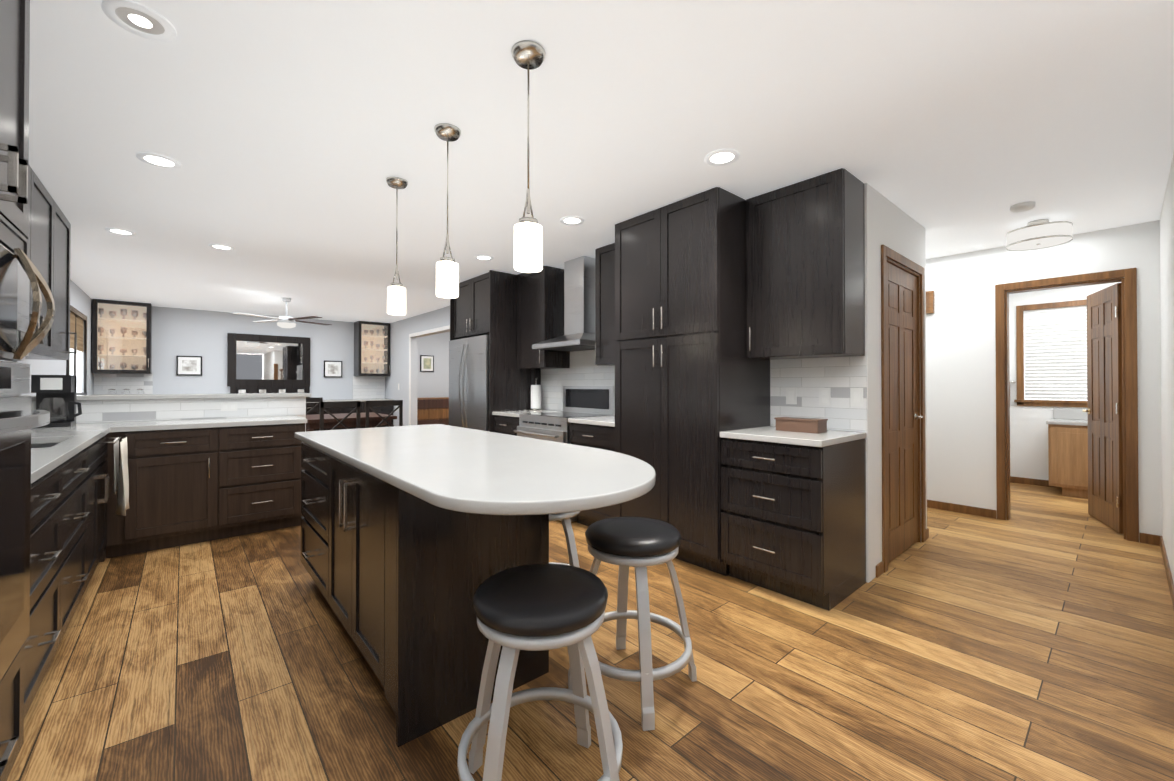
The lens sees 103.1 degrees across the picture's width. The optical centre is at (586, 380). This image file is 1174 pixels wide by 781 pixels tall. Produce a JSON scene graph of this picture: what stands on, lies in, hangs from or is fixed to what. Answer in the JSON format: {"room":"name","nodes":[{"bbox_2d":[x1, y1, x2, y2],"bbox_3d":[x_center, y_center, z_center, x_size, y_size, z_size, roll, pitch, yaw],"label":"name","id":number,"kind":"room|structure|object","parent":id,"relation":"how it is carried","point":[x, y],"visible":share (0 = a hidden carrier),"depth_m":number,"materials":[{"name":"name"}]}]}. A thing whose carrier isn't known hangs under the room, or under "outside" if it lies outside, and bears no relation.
{"room":"kitchen","nodes":[
{"label":"kitchen","id":0,"kind":"room"},
{"bbox_2d":[17,279,93,395],"bbox_3d":[-3.006,0.000,1.843,0.120,2.440,13.570,0,-1,-41],"label":"wall","id":1,"kind":"structure","parent":0,"point":[80,300],"depth_m":5.88,"materials":[{"name":"paint"}]},
{"bbox_2d":[25,165,60,359],"bbox_3d":[-3.272,-0.687,2.521,0.342,1.045,1.350,0,-1,-41],"label":"upper cabinet","id":2,"kind":"object","parent":1,"relation":"attached to","point":[49,240],"depth_m":2.94,"materials":[{"name":"black wood"}]},
{"bbox_2d":[25,211,72,359],"bbox_3d":[-3.854,-0.682,3.194,0.342,1.045,0.675,0,-1,-41],"label":"upper cabinet","id":3,"kind":"object","parent":1,"relation":"attached to","point":[63,298],"depth_m":3.43,"materials":[{"name":"black wood"}]},
{"bbox_2d":[66,305,86,394],"bbox_3d":[-6.341,-0.331,5.790,0.060,1.080,1.320,0,-1,-41],"label":"dining room window","id":4,"kind":"structure","parent":1,"relation":"in","point":[78,325],"depth_m":5.98,"materials":[{"name":"white glass"}]},
{"bbox_2d":[76,397,305,431],"bbox_3d":[-3.449,0.693,3.889,1.885,1.085,0.150,0,-1,-41],"label":"wall","id":5,"kind":"structure","parent":0,"point":[303,416],"depth_m":4.11,"materials":[{"name":"paint"}]},
{"bbox_2d":[26,393,310,400],"bbox_3d":[-3.476,0.131,3.955,1.925,0.035,0.380,0,-1,-41],"label":"bar","id":6,"kind":"object","parent":5,"relation":"on","point":[167,396],"visible":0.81,"depth_m":3.88,"materials":[{"name":"stone"}]},
{"bbox_2d":[107,389,143,394],"bbox_3d":[-6.894,0.231,6.974,0.460,0.226,0.141,0,-1,-41],"label":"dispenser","id":7,"kind":"object","parent":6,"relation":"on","point":[125,389],"visible":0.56,"depth_m":6.97,"materials":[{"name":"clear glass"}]},
{"bbox_2d":[31,397,305,422],"bbox_3d":[-3.397,0.235,3.832,1.885,0.170,0.008,0,-1,-41],"label":"backsplash","id":8,"kind":"structure","parent":5,"relation":"attached to","point":[97,411],"depth_m":3.86,"materials":[{"name":"tile"}]},
{"bbox_2d":[221,403,236,410],"bbox_3d":[-3.120,0.226,4.063,0.115,0.070,0.007,0,-1,-41],"label":"outlet","id":9,"kind":"object","parent":8,"relation":"attached to","point":[228,406],"visible":1,"depth_m":4.06,"materials":[{"name":"white plastic"}]},
{"bbox_2d":[230,386,309,397],"bbox_3d":[-5.619,0.225,8.313,1.180,0.256,0.114,0,-1,-41],"label":"candle holder","id":10,"kind":"object","parent":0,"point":[269,389],"visible":0.38,"depth_m":8.31,"materials":[{"name":"black"}]},
{"bbox_2d":[94,306,449,399],"bbox_3d":[-4.644,0.055,9.320,7.190,2.440,0.120,0,-1,-41],"label":"wall","id":11,"kind":"structure","parent":0,"point":[185,332],"depth_m":8.02,"materials":[{"name":"paint"}]},
{"bbox_2d":[92,299,151,373],"bbox_3d":[-6.954,-0.645,6.993,0.615,1.065,0.368,0,-1,-41],"label":"upper cabinet","id":12,"kind":"object","parent":11,"relation":"attached to","point":[121,337],"visible":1,"depth_m":7.01,"materials":[{"name":"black wood"}]},
{"bbox_2d":[176,356,201,375],"bbox_3d":[-6.495,-0.248,7.617,0.320,0.320,0.025,0,-1,-41],"label":"picture","id":13,"kind":"object","parent":11,"relation":"attached to","point":[188,365],"visible":0.95,"depth_m":7.61,"materials":[{"name":"black"}]},
{"bbox_2d":[94,374,384,398],"bbox_3d":[-5.745,0.127,8.275,4.150,0.450,0.008,0,-1,-41],"label":"backsplash","id":14,"kind":"structure","parent":11,"relation":"attached to","point":[366,387],"depth_m":7.25,"materials":[{"name":"tile"}]},
{"bbox_2d":[227,333,310,385],"bbox_3d":[-5.651,-0.357,8.332,1.230,0.910,0.050,0,-1,-41],"label":"mirror","id":15,"kind":"object","parent":11,"relation":"attached to","point":[261,360],"visible":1,"depth_m":8.30,"materials":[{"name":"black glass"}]},
{"bbox_2d":[324,361,341,376],"bbox_3d":[-4.900,-0.227,8.998,0.320,0.320,0.025,0,-1,-41],"label":"picture","id":16,"kind":"object","parent":11,"relation":"attached to","point":[332,368],"visible":0.95,"depth_m":8.99,"materials":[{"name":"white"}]},
{"bbox_2d":[354,321,389,375],"bbox_3d":[-4.282,-0.628,9.306,0.593,1.065,0.368,0,-1,-41],"label":"upper cabinet","id":17,"kind":"object","parent":11,"relation":"attached to","point":[371,348],"visible":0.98,"depth_m":9.34,"materials":[{"name":"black wood"}]},
{"bbox_2d":[420,355,433,371],"bbox_3d":[-3.501,-0.379,10.210,0.300,0.360,0.025,0,-1,-41],"label":"framed picture","id":18,"kind":"object","parent":11,"relation":"attached to","point":[426,363],"visible":0.95,"depth_m":10.19,"materials":[{"name":"black"}]},
{"bbox_2d":[7,482,1173,780],"bbox_3d":[-0.065,1.277,5.458,9.310,0.060,15.200,0,-1,-41],"label":"floor","id":19,"kind":"structure","parent":0,"point":[1031,638],"depth_m":1.92,"materials":[{"name":"brown wood"}]},
{"bbox_2d":[0,0,54,780],"bbox_3d":[-1.678,-0.004,0.970,0.728,2.435,0.730,0,-1,-41],"label":"tall cabinet","id":20,"kind":"object","parent":19,"relation":"on","point":[19,339],"visible":1,"depth_m":1.29,"materials":[{"name":"black wood"}]},
{"bbox_2d":[24,436,108,718],"bbox_3d":[-2.690,0.783,2.080,0.659,0.877,2.277,0,-1,-41],"label":"base cabinet","id":21,"kind":"object","parent":19,"relation":"on","point":[68,523],"visible":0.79,"depth_m":1.94,"materials":[{"name":"black wood"}]},
{"bbox_2d":[31,422,114,483],"bbox_3d":[-2.913,0.417,2.314,0.630,0.214,2.916,0,-1,-41],"label":"countertop","id":22,"kind":"structure","parent":21,"relation":"on","point":[52,448],"depth_m":2.56,"materials":[{"name":"stone"}]},
{"bbox_2d":[31,375,81,427],"bbox_3d":[-3.685,0.138,3.257,0.224,0.356,0.222,0,-1,-41],"label":"coffee maker","id":23,"kind":"object","parent":22,"relation":"on","point":[56,396],"visible":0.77,"depth_m":3.22,"materials":[{"name":"black plastic"}]},
{"bbox_2d":[101,437,128,515],"bbox_3d":[-2.995,0.601,2.966,0.119,0.455,0.420,0,-1,-41],"label":"hanging towel","id":24,"kind":"object","parent":21,"relation":"hanging from","point":[121,481],"visible":1,"depth_m":2.92,"materials":[{"name":"white fabric"}]},
{"bbox_2d":[99,435,106,561],"bbox_3d":[-3.670,0.791,3.165,0.597,0.876,0.637,0,-1,-41],"label":"base cabinet","id":25,"kind":"object","parent":19,"relation":"on","point":[104,556],"depth_m":3.18,"materials":[{"name":"black wood"}]},
{"bbox_2d":[107,427,222,557],"bbox_3d":[-3.233,0.794,3.579,0.606,0.876,0.582,0,-1,-41],"label":"base cabinet","id":26,"kind":"object","parent":19,"relation":"on","point":[192,486],"depth_m":3.38,"materials":[{"name":"black wood"}]},
{"bbox_2d":[219,423,304,538],"bbox_3d":[-2.810,0.797,3.946,0.643,0.876,0.582,0,-1,-41],"label":"base cabinet","id":27,"kind":"object","parent":19,"relation":"on","point":[260,469],"depth_m":3.74,"materials":[{"name":"black wood"}]},
{"bbox_2d":[115,415,306,431],"bbox_3d":[-2.995,0.337,3.780,1.165,0.035,0.592,0,-1,-41],"label":"countertop","id":28,"kind":"structure","parent":27,"relation":"on","point":[269,420],"depth_m":3.60,"materials":[{"name":"stone"}]},
{"bbox_2d":[306,397,322,430],"bbox_3d":[-4.189,0.758,7.024,0.440,1.000,0.440,0,-1,-41],"label":"chair","id":29,"kind":"object","parent":19,"relation":"on","point":[319,399],"visible":0.15,"depth_m":7.24,"materials":[{"name":"brown wood"}]},
{"bbox_2d":[320,401,360,430],"bbox_3d":[-3.102,0.749,5.769,0.440,1.000,0.440,0,-1,-41],"label":"chair","id":30,"kind":"object","parent":19,"relation":"on","point":[355,404],"visible":0.33,"depth_m":5.60,"materials":[{"name":"brown wood"}]},
{"bbox_2d":[306,402,392,430],"bbox_3d":[-5.558,0.827,8.050,4.145,0.877,0.579,0,-1,-41],"label":"buffet","id":31,"kind":"object","parent":19,"relation":"on","point":[387,410],"visible":0.06,"depth_m":8.68,"materials":[{"name":"black wood"}]},
{"bbox_2d":[306,398,393,402],"bbox_3d":[-5.565,0.369,8.066,4.150,0.035,0.553,0,-1,-41],"label":"countertop","id":32,"kind":"structure","parent":31,"relation":"on","point":[337,400],"depth_m":8.87,"materials":[{"name":"stone"}]},
{"bbox_2d":[306,412,396,430],"bbox_3d":[-3.442,0.872,6.572,1.120,0.765,1.120,0,-1,-41],"label":"dining table","id":33,"kind":"object","parent":19,"relation":"on","point":[330,421],"visible":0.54,"depth_m":6.21,"materials":[{"name":"brown wood"}]},
{"bbox_2d":[366,400,402,427],"bbox_3d":[-2.713,0.752,6.159,0.440,1.000,0.440,0,0,-33],"label":"chair","id":34,"kind":"object","parent":19,"relation":"on","point":[399,403],"visible":0.29,"depth_m":5.98,"materials":[{"name":"brown wood"}]},
{"bbox_2d":[301,442,548,746],"bbox_3d":[-0.969,0.786,2.386,0.662,0.876,1.708,0,-1,-41],"label":"kitchen island","id":35,"kind":"object","parent":19,"relation":"on","point":[399,577],"visible":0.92,"depth_m":1.71,"materials":[{"name":"black wood"}]},
{"bbox_2d":[295,424,655,514],"bbox_3d":[-0.651,0.327,2.240,0.928,0.035,2.430,0,-1,-41],"label":"island countertop","id":36,"kind":"structure","parent":35,"relation":"on","point":[460,469],"depth_m":1.64,"materials":[{"name":"stone"}]},
{"bbox_2d":[417,397,448,424],"bbox_3d":[-3.305,0.821,10.082,1.000,0.920,0.458,0,-1,-41],"label":"dresser","id":37,"kind":"object","parent":19,"relation":"on","point":[432,410],"visible":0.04,"depth_m":9.84,"materials":[{"name":"brown wood"}]},
{"bbox_2d":[449,335,488,430],"bbox_3d":[-1.154,0.369,5.554,0.770,1.733,0.930,0,-1,-41],"label":"fridge","id":38,"kind":"object","parent":19,"relation":"on","point":[469,382],"visible":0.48,"depth_m":5.27,"materials":[{"name":"silver metal"}]},
{"bbox_2d":[450,270,540,431],"bbox_3d":[-1.119,0.030,5.587,0.669,2.435,1.000,0,-1,-41],"label":"tall cabinet","id":39,"kind":"object","parent":19,"relation":"on","point":[484,304],"visible":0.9,"depth_m":5.17,"materials":[{"name":"black wood"}]},
{"bbox_2d":[493,415,518,435],"bbox_3d":[-0.612,0.805,4.996,0.669,0.877,0.540,0,-1,-41],"label":"base cabinet","id":40,"kind":"object","parent":19,"relation":"on","point":[508,425],"visible":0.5,"depth_m":4.82,"materials":[{"name":"black wood"}]},
{"bbox_2d":[458,563,622,780],"bbox_3d":[-0.131,0.899,1.343,0.503,0.627,0.503,0,-1,-41],"label":"stool","id":41,"kind":"object","parent":19,"relation":"on","point":[538,607],"visible":1,"depth_m":1.25,"materials":[{"name":"black leather"}]},
{"bbox_2d":[514,386,614,521],"bbox_3d":[-0.213,0.638,4.475,0.737,1.178,0.756,0,-1,-41],"label":"range","id":42,"kind":"object","parent":19,"relation":"on","point":[586,401],"visible":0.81,"depth_m":4.45,"materials":[{"name":"silver metal"}]},
{"bbox_2d":[549,511,579,567],"bbox_3d":[-0.215,0.907,2.448,0.519,0.627,0.519,0,-1,-41],"label":"stool","id":43,"kind":"object","parent":19,"relation":"on","point":[564,518],"visible":0.02,"depth_m":2.33,"materials":[{"name":"silver metal"}]},
{"bbox_2d":[569,423,614,525],"bbox_3d":[0.257,0.797,3.992,0.669,0.877,0.574,0,-1,-41],"label":"base cabinet","id":44,"kind":"object","parent":19,"relation":"on","point":[595,436],"visible":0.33,"depth_m":3.78,"materials":[{"name":"black wood"}]},
{"bbox_2d":[568,517,696,730],"bbox_3d":[0.184,0.903,1.880,0.466,0.627,0.466,0,-1,-41],"label":"stool","id":45,"kind":"object","parent":19,"relation":"on","point":[639,544],"visible":0.85,"depth_m":1.75,"materials":[{"name":"silver metal"}]},
{"bbox_2d":[615,187,769,575],"bbox_3d":[0.741,0.014,3.425,0.689,2.435,0.912,0,-1,-41],"label":"pantry","id":46,"kind":"object","parent":19,"relation":"on","point":[692,381],"visible":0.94,"depth_m":3.10,"materials":[{"name":"black wood"}]},
{"bbox_2d":[721,438,865,610],"bbox_3d":[1.248,0.789,2.849,0.669,0.877,0.606,0,-1,-41],"label":"base cabinet","id":47,"kind":"object","parent":19,"relation":"on","point":[793,521],"visible":1,"depth_m":2.62,"materials":[{"name":"black wood"}]},
{"bbox_2d":[492,410,865,446],"bbox_3d":[0.340,0.339,3.920,0.640,0.035,3.419,0,-1,-41],"label":"countertop","id":48,"kind":"structure","parent":47,"relation":"on","point":[772,434],"depth_m":2.77,"materials":[{"name":"stone"}]},
{"bbox_2d":[529,378,542,409],"bbox_3d":[-0.578,0.146,5.287,0.150,0.370,0.150,0,-1,-41],"label":"paper towel","id":49,"kind":"object","parent":48,"relation":"on","point":[536,397],"visible":1,"depth_m":5.24,"materials":[{"name":"white paper"}]},
{"bbox_2d":[774,417,827,433],"bbox_3d":[1.331,0.272,2.905,0.140,0.082,0.270,0,-1,-41],"label":"tissue box","id":50,"kind":"object","parent":48,"relation":"on","point":[806,425],"visible":1,"depth_m":2.85,"materials":[{"name":"brown"}]},
{"bbox_2d":[1046,408,1087,498],"bbox_3d":[5.615,0.773,4.848,0.576,0.938,1.155,0,-1,-41],"label":"bathroom vanity","id":51,"kind":"object","parent":19,"relation":"on","point":[1068,449],"visible":0.21,"depth_m":4.99,"materials":[{"name":"brown wood"}]},
{"bbox_2d":[29,0,1173,322],"bbox_3d":[-0.065,-1.223,5.476,9.310,0.060,15.200,0,-1,-41],"label":"ceiling","id":52,"kind":"structure","parent":0,"point":[289,136],"depth_m":2.21,"materials":[{"name":"white paint"}]},
{"bbox_2d":[105,228,136,235],"bbox_3d":[-3.758,-1.203,3.760,0.183,0.005,0.183,0,0,10],"label":"recessed light","id":53,"kind":"object","parent":52,"relation":"in","point":[113,230],"depth_m":3.75,"materials":[{"name":"white paint"}]},
{"bbox_2d":[101,0,176,41],"bbox_3d":[-1.512,-1.219,1.578,0.183,0.005,0.183,0,0,25],"label":"recessed light","id":54,"kind":"object","parent":52,"relation":"in","point":[138,19],"depth_m":1.57,"materials":[{"name":"white paint"}]},
{"bbox_2d":[136,152,180,168],"bbox_3d":[-2.355,-1.211,2.568,0.183,0.005,0.183,0,0,10],"label":"recessed light","id":55,"kind":"object","parent":52,"relation":"in","point":[158,160],"depth_m":2.56,"materials":[{"name":"white paint"}]},
{"bbox_2d":[209,244,233,249],"bbox_3d":[-3.274,-1.200,4.179,0.183,0.005,0.183,0,-1,43],"label":"recessed light","id":56,"kind":"object","parent":52,"relation":"in","point":[217,246],"depth_m":4.17,"materials":[{"name":"white paint"}]},
{"bbox_2d":[233,298,331,327],"bbox_3d":[-4.306,-0.969,6.683,1.032,0.429,1.032,0,0,-21],"label":"ceiling fan","id":57,"kind":"object","parent":52,"relation":"hanging from","point":[286,321],"visible":1,"depth_m":6.61,"materials":[{"name":"grey paint"}]},
{"bbox_2d":[386,177,407,314],"bbox_3d":[-1.153,-0.808,2.826,0.128,0.807,0.128,0,-1,-41],"label":"pendant light","id":58,"kind":"object","parent":52,"relation":"hanging from","point":[396,298],"visible":0.98,"depth_m":2.79,"materials":[{"name":"white glass"}]},
{"bbox_2d":[434,123,460,297],"bbox_3d":[-0.676,-0.812,2.260,0.128,0.807,0.128,0,-1,-41],"label":"pendant light","id":59,"kind":"object","parent":52,"relation":"hanging from","point":[447,277],"visible":1,"depth_m":2.22,"materials":[{"name":"white glass"}]},
{"bbox_2d":[474,255,493,260],"bbox_3d":[-1.002,-1.197,4.533,0.183,0.005,0.183,0,0,10],"label":"recessed light","id":60,"kind":"object","parent":52,"relation":"in","point":[479,257],"depth_m":4.52,"materials":[{"name":"white paint"}]},
{"bbox_2d":[511,40,545,272],"bbox_3d":[-0.218,-0.816,1.730,0.128,0.807,0.128,0,-1,-41],"label":"pendant light","id":61,"kind":"object","parent":52,"relation":"hanging from","point":[528,55],"visible":1,"depth_m":1.70,"materials":[{"name":"white glass"}]},
{"bbox_2d":[560,216,583,224],"bbox_3d":[-0.111,-1.204,3.505,0.183,0.005,0.183,0,0,10],"label":"recessed light","id":62,"kind":"object","parent":52,"relation":"in","point":[568,220],"depth_m":3.50,"materials":[{"name":"white paint"}]},
{"bbox_2d":[705,149,739,165],"bbox_3d":[0.733,-1.212,2.530,0.183,0.005,0.183,0,0,10],"label":"recessed light","id":63,"kind":"object","parent":52,"relation":"in","point":[721,157],"depth_m":2.53,"materials":[{"name":"white paint"}]},
{"bbox_2d":[1010,201,1035,212],"bbox_3d":[2.993,-1.192,3.204,0.130,0.034,0.130,0,-1,-41],"label":"smoke detector","id":64,"kind":"object","parent":52,"relation":"attached to","point":[1022,207],"visible":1,"depth_m":3.18,"materials":[{"name":"white plastic"}]},
{"bbox_2d":[1006,219,1072,250],"bbox_3d":[3.414,-1.118,3.527,0.365,0.177,0.365,0,-1,-41],"label":"light","id":65,"kind":"object","parent":52,"relation":"attached to","point":[1038,234],"visible":1,"depth_m":3.44,"materials":[{"name":"white glass"}]},
{"bbox_2d":[385,183,874,582],"bbox_3d":[-1.188,0.033,6.283,0.120,2.440,8.997,0,-1,-41],"label":"wall","id":66,"kind":"structure","parent":0,"point":[401,330],"depth_m":4.75,"materials":[{"name":"paint"}]},
{"bbox_2d":[409,325,449,425],"bbox_3d":[-2.613,0.198,7.823,0.016,2.132,2.024,0,-1,-41],"label":"door frame","id":67,"kind":"structure","parent":66,"relation":"attached to","point":[443,328],"depth_m":8.54,"materials":[{"name":"white wood"}]},
{"bbox_2d":[517,266,569,368],"bbox_3d":[-0.500,-0.663,5.107,0.369,1.055,0.535,0,-1,-41],"label":"upper cabinet","id":68,"kind":"object","parent":66,"relation":"attached to","point":[540,306],"visible":0.94,"depth_m":4.94,"materials":[{"name":"black wood"}]},
{"bbox_2d":[532,256,594,351],"bbox_3d":[-0.118,-0.755,4.567,0.500,0.880,0.750,0,-1,-41],"label":"range hood","id":69,"kind":"object","parent":66,"relation":"attached to","point":[579,304],"visible":0.71,"depth_m":4.51,"materials":[{"name":"silver metal"}]},
{"bbox_2d":[595,243,615,365],"bbox_3d":[0.371,-0.671,4.101,0.369,1.055,0.570,0,-1,-41],"label":"upper cabinet","id":70,"kind":"object","parent":66,"relation":"attached to","point":[605,341],"visible":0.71,"depth_m":4.13,"materials":[{"name":"black wood"}]},
{"bbox_2d":[541,356,866,431],"bbox_3d":[0.585,0.090,4.135,0.008,0.463,3.421,0,-1,-41],"label":"backsplash","id":71,"kind":"structure","parent":66,"relation":"attached to","point":[840,377],"depth_m":3.12,"materials":[{"name":"tile"}]},
{"bbox_2d":[786,387,796,403],"bbox_3d":[1.396,0.103,3.186,0.008,0.115,0.072,0,-1,-41],"label":"outlet","id":72,"kind":"object","parent":71,"relation":"attached to","point":[791,393],"depth_m":3.18,"materials":[{"name":"white plastic"}]},
{"bbox_2d":[819,388,830,405],"bbox_3d":[1.540,0.101,3.020,0.007,0.115,0.072,0,-1,-41],"label":"outlet","id":73,"kind":"object","parent":71,"relation":"attached to","point":[824,393],"depth_m":3.02,"materials":[{"name":"white plastic"}]},
{"bbox_2d":[850,388,862,406],"bbox_3d":[1.664,0.100,2.877,0.008,0.115,0.072,0,-1,-41],"label":"outlet","id":74,"kind":"object","parent":71,"relation":"attached to","point":[856,396],"depth_m":2.87,"materials":[{"name":"white plastic"}]},
{"bbox_2d":[746,168,864,359],"bbox_3d":[1.361,-0.679,2.957,0.369,1.055,0.603,0,-1,-41],"label":"upper cabinet","id":75,"kind":"object","parent":66,"relation":"attached to","point":[805,268],"visible":1,"depth_m":2.81,"materials":[{"name":"black wood"}]},
{"bbox_2d":[874,189,925,576],"bbox_3d":[2.138,0.011,3.292,0.995,2.440,0.120,0,-1,-41],"label":"wall","id":76,"kind":"structure","parent":0,"point":[899,230],"depth_m":2.99,"materials":[{"name":"paint"}]},
{"bbox_2d":[881,244,925,572],"bbox_3d":[2.214,0.177,3.345,0.934,2.107,0.136,0,-1,-41],"label":"door frame","id":77,"kind":"structure","parent":76,"relation":"attached to","point":[886,253],"depth_m":3.33,"materials":[{"name":"brown wood"}]},
{"bbox_2d":[887,262,922,562],"bbox_3d":[2.243,0.211,3.308,0.778,2.015,0.086,0,-1,-41],"label":"pantry door","id":78,"kind":"structure","parent":76,"relation":"in","point":[903,416],"depth_m":3.32,"materials":[{"name":"brown wood"}]},
{"bbox_2d":[922,226,926,528],"bbox_3d":[1.727,0.021,4.673,0.140,2.440,2.747,0,-1,-41],"label":"wall","id":79,"kind":"structure","parent":0,"point":[923,229],"depth_m":3.67,"materials":[{"name":"paint"}]},
{"bbox_2d":[926,528,928,538],"bbox_3d":[1.784,1.204,4.705,0.024,0.075,2.759,0,-1,-41],"label":"baseboard","id":80,"kind":"structure","parent":79,"relation":"attached to","point":[927,530],"depth_m":3.64,"materials":[{"name":"brown wood"}]},
{"bbox_2d":[926,220,1161,541],"bbox_3d":[3.050,0.023,5.023,0.120,2.440,4.190,0,-1,-41],"label":"wall","id":81,"kind":"structure","parent":0,"point":[961,389],"depth_m":4.21,"materials":[{"name":"paint"}]},
{"bbox_2d":[926,291,933,313],"bbox_3d":[3.329,-0.768,4.589,0.034,0.217,0.140,0,-1,-41],"label":"door chime","id":82,"kind":"object","parent":81,"relation":"attached to","point":[929,302],"visible":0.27,"depth_m":4.55,"materials":[{"name":"brown wood"}]},
{"bbox_2d":[927,500,995,518],"bbox_3d":[2.693,1.208,5.327,0.012,0.075,3.010,0,-1,-41],"label":"baseboard","id":83,"kind":"structure","parent":81,"relation":"attached to","point":[990,513],"depth_m":4.37,"materials":[{"name":"brown wood"}]},
{"bbox_2d":[995,268,1138,541],"bbox_3d":[3.999,0.184,3.926,0.152,2.102,0.824,0,-1,-41],"label":"door frame","id":84,"kind":"structure","parent":81,"relation":"attached to","point":[1128,280],"depth_m":3.70,"materials":[{"name":"brown wood"}]},
{"bbox_2d":[1082,283,1123,533],"bbox_3d":[4.444,0.219,4.024,0.659,2.010,0.260,0,-1,-41],"label":"bathroom door","id":85,"kind":"structure","parent":81,"relation":"in","point":[1104,410],"depth_m":3.96,"materials":[{"name":"brown wood"}]},
{"bbox_2d":[1009,282,1120,479],"bbox_3d":[5.837,0.024,5.135,0.120,2.440,2.570,0,-1,-41],"label":"wall","id":86,"kind":"structure","parent":0,"point":[1028,442],"depth_m":5.60,"materials":[{"name":"paint"}]},
{"bbox_2d":[1010,476,1061,487],"bbox_3d":[5.788,1.206,5.083,0.012,0.075,2.330,0,-1,-41],"label":"baseboard","id":87,"kind":"structure","parent":86,"relation":"attached to","point":[1021,480],"depth_m":5.60,"materials":[{"name":"brown wood"}]},
{"bbox_2d":[1014,299,1086,407],"bbox_3d":[5.639,-0.314,5.355,0.175,1.280,1.100,0,-1,-41],"label":"bathroom window","id":88,"kind":"structure","parent":86,"relation":"in","point":[1020,400],"depth_m":5.58,"materials":[{"name":"brown wood"}]},
{"bbox_2d":[1024,306,1086,399],"bbox_3d":[5.625,-0.318,5.344,0.040,1.068,0.892,0,-1,-41],"label":"window blind","id":89,"kind":"object","parent":88,"relation":"attached to","point":[1055,311],"visible":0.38,"depth_m":5.47,"materials":[{"name":"white paint"}]},
{"bbox_2d":[1160,152,1173,581],"bbox_3d":[3.286,0.005,2.536,3.020,2.440,0.120,0,-1,-41],"label":"wall","id":90,"kind":"structure","parent":0,"point":[1167,308],"depth_m":2.53,"materials":[{"name":"paint"}]},
{"bbox_2d":[1156,535,1173,608],"bbox_3d":[3.146,1.187,2.496,3.032,0.075,0.023,0,-1,-41],"label":"baseboard","id":91,"kind":"structure","parent":90,"relation":"attached to","point":[1159,539],"depth_m":2.93,"materials":[{"name":"brown wood"}]}
]}

